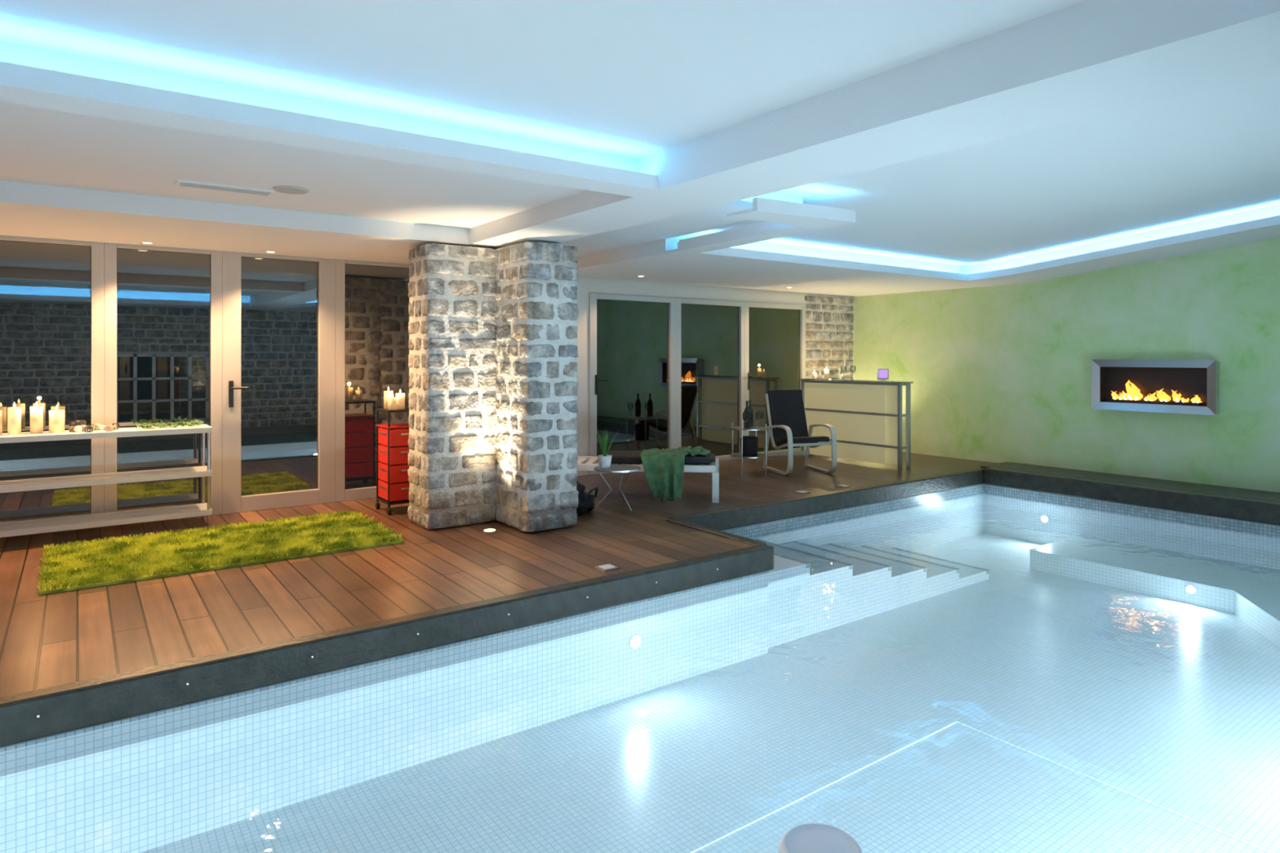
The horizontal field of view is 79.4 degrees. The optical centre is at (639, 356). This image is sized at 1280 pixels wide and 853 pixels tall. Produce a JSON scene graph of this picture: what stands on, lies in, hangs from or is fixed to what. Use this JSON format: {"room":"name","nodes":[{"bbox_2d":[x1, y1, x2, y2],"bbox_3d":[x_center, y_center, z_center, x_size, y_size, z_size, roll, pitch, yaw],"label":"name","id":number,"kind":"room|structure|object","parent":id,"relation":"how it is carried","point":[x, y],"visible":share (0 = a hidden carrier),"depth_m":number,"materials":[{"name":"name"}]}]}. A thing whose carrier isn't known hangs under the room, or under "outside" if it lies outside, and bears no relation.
{"room":"spa","nodes":[
{"label":"spa","id":0,"kind":"room"},
{"bbox_2d":[0,497,754,697],"bbox_3d":[-3.127,1.370,4.551,7.310,0.140,3.560,0,0,-36],"label":"floor","id":1,"kind":"structure","parent":0,"point":[47,640],"depth_m":4.41,"materials":[{"name":"brown wood"}]},
{"bbox_2d":[0,424,212,537],"bbox_3d":[-4.630,0.922,5.196,3.040,0.755,0.352,0,0,-36],"label":"shelf unit","id":2,"kind":"object","parent":1,"relation":"on","point":[127,517],"visible":0.99,"depth_m":5.64,"materials":[{"name":"white paint"}]},
{"bbox_2d":[0,410,2,435],"bbox_3d":[-4.484,0.441,5.369,0.070,0.207,0.070,0,0,-36],"label":"pillar candle","id":3,"kind":"object","parent":2,"relation":"on","point":[1,411],"visible":1,"depth_m":5.37,"materials":[{"name":"beige wax"}]},
{"bbox_2d":[7,402,21,435],"bbox_3d":[-4.383,0.430,5.405,0.074,0.227,0.074,0,0,-36],"label":"pillar candle","id":4,"kind":"object","parent":2,"relation":"on","point":[14,414],"visible":1,"depth_m":5.38,"materials":[{"name":"beige wax"}]},
{"bbox_2d":[30,401,43,433],"bbox_3d":[-4.297,0.430,5.493,0.074,0.227,0.074,0,0,-36],"label":"pillar candle","id":5,"kind":"object","parent":2,"relation":"on","point":[36,412],"visible":1,"depth_m":5.47,"materials":[{"name":"beige wax"}]},
{"bbox_2d":[48,404,64,432],"bbox_3d":[-4.192,0.446,5.545,0.090,0.197,0.090,0,0,-36],"label":"pillar candle","id":6,"kind":"object","parent":2,"relation":"on","point":[56,417],"visible":1,"depth_m":5.51,"materials":[{"name":"beige wax"}]},
{"bbox_2d":[68,422,119,432],"bbox_3d":[-3.998,0.520,5.654,0.309,0.048,0.203,0,0,-36],"label":"votive holder","id":7,"kind":"object","parent":2,"relation":"on","point":[97,426],"visible":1,"depth_m":5.62,"materials":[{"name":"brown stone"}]},
{"bbox_2d":[135,420,203,429],"bbox_3d":[-3.626,0.523,5.961,0.466,0.040,0.258,0,0,-36],"label":"ivy garland","id":8,"kind":"object","parent":2,"relation":"on","point":[182,424],"visible":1,"depth_m":5.94,"materials":[{"name":"green plant"}]},
{"bbox_2d":[35,510,404,595],"bbox_3d":[-2.802,1.271,5.266,2.071,0.056,1.218,0,0,-36],"label":"shag rug","id":9,"kind":"object","parent":1,"relation":"on","point":[68,566],"visible":1,"depth_m":5.07,"materials":[{"name":"green carpet"}]},
{"bbox_2d":[375,407,409,515],"bbox_3d":[-2.021,0.869,6.557,0.344,0.858,0.357,0,0,-36],"label":"drawer cabinet","id":10,"kind":"object","parent":1,"relation":"on","point":[393,486],"visible":0.62,"depth_m":6.40,"materials":[{"name":"red plastic"}]},
{"bbox_2d":[383,386,392,408],"bbox_3d":[-2.132,0.345,6.539,0.074,0.187,0.074,0,0,-36],"label":"pillar candle","id":11,"kind":"object","parent":10,"relation":"on","point":[387,394],"visible":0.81,"depth_m":6.51,"materials":[{"name":"beige wax"}]},
{"bbox_2d":[387,393,397,409],"bbox_3d":[-2.058,0.370,6.420,0.074,0.137,0.074,0,0,-36],"label":"pillar candle","id":12,"kind":"object","parent":10,"relation":"on","point":[392,402],"visible":1,"depth_m":6.39,"materials":[{"name":"beige wax"}]},
{"bbox_2d":[395,389,404,408],"bbox_3d":[-2.023,0.355,6.508,0.074,0.167,0.074,0,0,-36],"label":"pillar candle","id":13,"kind":"object","parent":10,"relation":"on","point":[401,397],"visible":0.95,"depth_m":6.48,"materials":[{"name":"beige wax"}]},
{"bbox_2d":[482,528,497,533],"bbox_3d":[-1.119,1.295,5.744,0.110,0.010,0.110,0,0,-36],"label":"uplight","id":14,"kind":"object","parent":1,"relation":"on","point":[485,531],"visible":1,"depth_m":5.72,"materials":[{"name":"silver metal"}]},
{"bbox_2d":[407,242,578,531],"bbox_3d":[-1.150,0.221,5.982,1.011,2.158,0.988,0,0,-36],"label":"stone pier","id":15,"kind":"object","parent":1,"relation":"on","point":[493,421],"visible":1,"depth_m":5.83,"materials":[{"name":"grey stone"}]},
{"bbox_2d":[576,479,598,515],"bbox_3d":[-0.530,1.171,6.421,0.317,0.311,0.399,0,0,27],"label":"bag","id":16,"kind":"object","parent":1,"relation":"on","point":[585,502],"visible":0.43,"depth_m":6.33,"materials":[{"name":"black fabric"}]},
{"bbox_2d":[594,563,619,571],"bbox_3d":[-0.201,1.295,4.721,0.147,0.010,0.152,0,0,37],"label":"light","id":17,"kind":"object","parent":1,"relation":"on","point":[606,567],"depth_m":4.72,"materials":[{"name":"silver metal"}]},
{"bbox_2d":[0,0,1279,296],"bbox_3d":[0.507,-1.340,4.058,12.600,0.940,8.360,0,0,-36],"label":"ceiling","id":18,"kind":"structure","parent":0,"point":[850,148],"depth_m":3.38,"materials":[{"name":"white paint"}]},
{"bbox_2d":[141,241,154,244],"bbox_3d":[-3.748,-0.866,5.869,0.084,0.008,0.084,0,0,-36],"label":"recessed light","id":19,"kind":"object","parent":18,"relation":"in","point":[145,242],"visible":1,"depth_m":5.85,"materials":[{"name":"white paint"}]},
{"bbox_2d":[174,179,274,195],"bbox_3d":[-2.416,-0.982,4.501,0.500,0.016,0.120,0,0,-36],"label":"ceiling vent","id":20,"kind":"object","parent":18,"relation":"attached to","point":[179,182],"depth_m":4.47,"materials":[{"name":"silver metal"}]},
{"bbox_2d":[265,250,275,253],"bbox_3d":[-3.053,-0.866,6.376,0.084,0.008,0.084,0,0,-36],"label":"recessed light","id":21,"kind":"object","parent":18,"relation":"in","point":[268,251],"visible":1,"depth_m":6.35,"materials":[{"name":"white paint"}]},
{"bbox_2d":[272,185,309,194],"bbox_3d":[-2.063,-0.984,4.560,0.200,0.012,0.200,0,0,-36],"label":"ceiling speaker","id":22,"kind":"object","parent":18,"relation":"attached to","point":[287,189],"depth_m":4.52},
{"bbox_2d":[0,484,1279,852],"bbox_3d":[1.231,1.860,4.159,10.090,0.820,4.570,0,0,-36],"label":"swimming pool","id":23,"kind":"object","parent":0,"point":[958,670],"visible":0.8,"depth_m":4.05,"materials":[{"name":"tile"}]},
{"bbox_2d":[628,633,641,648],"bbox_3d":[-0.027,1.700,4.602,0.090,0.090,0.012,0,0,-36],"label":"lamp","id":24,"kind":"object","parent":23,"relation":"attached to","point":[635,641],"visible":1,"depth_m":4.59,"materials":[{"name":"glass"}]},
{"bbox_2d":[1040,514,1048,523],"bbox_3d":[4.341,1.740,8.277,0.012,0.090,0.090,0,0,-36],"label":"lamp","id":25,"kind":"object","parent":23,"relation":"attached to","point":[1044,518],"visible":1,"depth_m":8.27,"materials":[{"name":"glass"}]},
{"bbox_2d":[1185,584,1196,594],"bbox_3d":[4.496,1.900,6.299,0.012,0.080,0.080,0,0,-36],"label":"lamp","id":26,"kind":"object","parent":23,"relation":"attached to","point":[1190,588],"visible":1,"depth_m":6.29,"materials":[{"name":"glass"}]},
{"label":"pool water","id":27,"kind":"object","parent":23,"relation":"in","visible":0},
{"bbox_2d":[777,822,864,852],"bbox_3d":[0.556,1.561,2.361,0.264,0.138,0.264,0,0,-36],"label":"float","id":28,"kind":"object","parent":27,"relation":"in","point":[812,837],"visible":1,"depth_m":2.38,"materials":[{"name":"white plastic"}]},
{"bbox_2d":[576,276,804,475],"bbox_3d":[-2.471,0.050,7.233,11.530,2.500,0.200,0,0,-36],"label":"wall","id":29,"kind":"structure","parent":0,"point":[584,285],"depth_m":8.71,"materials":[{"name":"white paint"}]},
{"bbox_2d":[0,235,104,537],"bbox_3d":[-5.595,0.200,4.843,3.665,2.200,0.080,0,0,-36],"label":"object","id":30,"kind":"structure","parent":29,"relation":"in","point":[97,249],"depth_m":5.86,"materials":[{"name":"beige wood"}]},
{"bbox_2d":[104,242,222,526],"bbox_3d":[-3.792,0.200,6.159,0.800,2.200,0.080,0,0,-36],"label":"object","id":31,"kind":"structure","parent":29,"relation":"in","point":[110,249],"depth_m":6.05,"materials":[{"name":"white wood"}]},
{"bbox_2d":[222,251,335,514],"bbox_3d":[-3.086,0.200,6.633,0.900,2.200,0.145,0,0,-36],"label":"door","id":32,"kind":"structure","parent":29,"relation":"in","point":[233,501],"depth_m":6.58,"materials":[{"name":"white wood"}]},
{"bbox_2d":[335,259,409,502],"bbox_3d":[-2.291,0.200,7.253,1.115,2.200,0.080,0,0,-36],"label":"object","id":33,"kind":"structure","parent":29,"relation":"in","point":[342,494],"depth_m":6.92,"materials":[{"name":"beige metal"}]},
{"bbox_2d":[588,293,676,475],"bbox_3d":[-0.060,0.300,8.840,1.220,2.000,0.145,0,0,-36],"label":"door","id":34,"kind":"structure","parent":29,"relation":"in","point":[633,339],"depth_m":8.85,"materials":[{"name":"grey"}]},
{"bbox_2d":[676,297,745,461],"bbox_3d":[0.867,0.300,9.555,1.120,2.000,0.080,0,0,-36],"label":"door","id":35,"kind":"structure","parent":29,"relation":"in","point":[711,334],"depth_m":9.56,"materials":[{"name":"grey"}]},
{"bbox_2d":[745,302,805,458],"bbox_3d":[1.799,0.300,10.195,1.140,2.000,0.145,0,0,-36],"label":"door","id":36,"kind":"structure","parent":29,"relation":"in","point":[775,333],"depth_m":10.18,"materials":[{"name":"grey"}]},
{"bbox_2d":[577,452,997,519],"bbox_3d":[0.465,1.370,4.114,12.600,0.140,8.500,0,0,-36],"label":"deck","id":37,"kind":"object","parent":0,"point":[735,490],"visible":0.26,"depth_m":8.16,"materials":[{"name":"brown wood"}]},
{"bbox_2d":[594,464,640,511],"bbox_3d":[-0.195,1.124,6.615,0.400,0.348,0.400,0,0,-36],"label":"wire side table","id":38,"kind":"object","parent":37,"relation":"on","point":[622,468],"visible":0.97,"depth_m":6.58,"materials":[{"name":"silver metal"}]},
{"bbox_2d":[595,429,619,469],"bbox_3d":[-0.292,0.776,6.555,0.193,0.345,0.224,0,0,-19],"label":"potted plant","id":39,"kind":"object","parent":38,"relation":"on","point":[605,460],"visible":1,"depth_m":6.52,"materials":[{"name":"green plant"}]},
{"bbox_2d":[0,462,1279,747],"bbox_3d":[1.470,1.360,4.340,10.690,0.180,4.580,0,0,-36],"label":"coping","id":40,"kind":"object","parent":37,"relation":"on","point":[80,704],"visible":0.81,"depth_m":4.13,"materials":[{"name":"dark grey stone"}]},
{"bbox_2d":[576,450,719,502],"bbox_3d":[-0.096,1.100,7.202,1.650,0.400,0.560,0,0,5],"label":"sun lounger","id":41,"kind":"object","parent":37,"relation":"on","point":[710,462],"visible":0.5,"depth_m":6.95,"materials":[{"name":"white paint"}]},
{"bbox_2d":[640,444,709,502],"bbox_3d":[0.323,1.053,7.046,0.623,0.456,0.559,0,0,4],"label":"towel","id":42,"kind":"object","parent":41,"relation":"on","point":[664,468],"visible":1,"depth_m":6.84,"materials":[{"name":"green fabric"}]},
{"bbox_2d":[729,422,768,476],"bbox_3d":[1.211,1.020,8.556,0.420,0.560,0.420,0,0,-36],"label":"table","id":43,"kind":"object","parent":37,"relation":"on","point":[741,428],"visible":0.9,"depth_m":8.45,"materials":[{"name":"silver metal"}]},
{"bbox_2d":[740,400,758,455],"bbox_3d":[1.216,0.786,8.565,0.218,0.600,0.208,0,0,-36],"label":"wine bottles","id":44,"kind":"object","parent":43,"relation":"on","point":[750,443],"visible":0.96,"depth_m":8.48,"materials":[{"name":"black glass"}]},
{"bbox_2d":[742,411,764,428],"bbox_3d":[1.264,0.697,8.484,0.332,0.179,0.150,0,0,-36],"label":"glasses","id":45,"kind":"object","parent":43,"relation":"on","point":[758,411],"visible":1,"depth_m":8.48,"materials":[{"name":"clear glass"}]},
{"bbox_2d":[762,390,836,475],"bbox_3d":[1.788,0.844,8.744,0.581,0.907,0.717,0,0,-15],"label":"armchair","id":46,"kind":"object","parent":37,"relation":"on","point":[786,413],"visible":0.98,"depth_m":8.91,"materials":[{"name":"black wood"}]},
{"bbox_2d":[793,490,810,493],"bbox_3d":[1.543,1.295,7.344,0.144,0.010,0.151,0,0,37],"label":"light","id":47,"kind":"object","parent":37,"relation":"on","point":[798,491],"depth_m":7.37,"materials":[{"name":"silver metal"}]},
{"bbox_2d":[835,484,850,487],"bbox_3d":[2.028,1.295,7.705,0.135,0.010,0.160,0,0,37],"label":"light","id":48,"kind":"object","parent":37,"relation":"on","point":[842,485],"depth_m":7.71,"materials":[{"name":"silver metal"}]},
{"bbox_2d":[799,377,913,469],"bbox_3d":[2.632,0.792,9.527,0.240,1.015,1.545,0,0,-36],"label":"bar counter","id":49,"kind":"object","parent":37,"relation":"on","point":[865,416],"depth_m":9.34,"materials":[{"name":"cream painted panels"},{"name":"grey metal"}]},
{"bbox_2d":[812,369,816,378],"bbox_3d":[2.261,0.224,10.002,0.056,0.117,0.056,0,0,-36],"label":"pillar candle","id":50,"kind":"object","parent":49,"relation":"on","point":[814,374],"visible":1,"depth_m":9.98,"materials":[{"name":"beige wax"}]},
{"bbox_2d":[824,366,828,378],"bbox_3d":[2.397,0.203,9.917,0.056,0.157,0.056,0,0,-36],"label":"pillar candle","id":51,"kind":"object","parent":49,"relation":"on","point":[826,371],"visible":1,"depth_m":9.89,"materials":[{"name":"beige wax"}]},
{"bbox_2d":[840,365,855,379],"bbox_3d":[2.600,0.198,9.631,0.178,0.169,0.068,0,0,27],"label":"glasses","id":52,"kind":"object","parent":49,"relation":"on","point":[842,366],"visible":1,"depth_m":9.66,"materials":[{"name":"clear glass"}]},
{"bbox_2d":[876,368,888,380],"bbox_3d":[2.890,0.213,9.203,0.140,0.140,0.070,0,0,-7],"label":"display","id":53,"kind":"object","parent":49,"relation":"on","point":[882,374],"visible":1,"depth_m":9.18,"materials":[{"name":"purple plastic"}]},
{"bbox_2d":[804,293,853,382],"bbox_3d":[2.625,0.100,10.936,1.070,2.400,0.221,0,0,-36],"label":"wall","id":54,"kind":"structure","parent":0,"point":[829,318],"depth_m":10.86,"materials":[{"name":"grey stone"}]},
{"bbox_2d":[853,238,1279,492],"bbox_3d":[5.607,-0.125,7.925,0.200,3.050,8.600,0,0,-36],"label":"wall","id":55,"kind":"structure","parent":0,"point":[1002,373],"depth_m":8.63,"materials":[{"name":"green paint"}]},
{"bbox_2d":[1091,359,1219,415],"bbox_3d":[5.325,0.300,8.005,0.158,0.540,1.140,0,0,-36],"label":"fireplace","id":56,"kind":"object","parent":55,"relation":"attached to","point":[1165,386],"depth_m":7.99,"materials":[{"name":"silver metal"}]}
]}

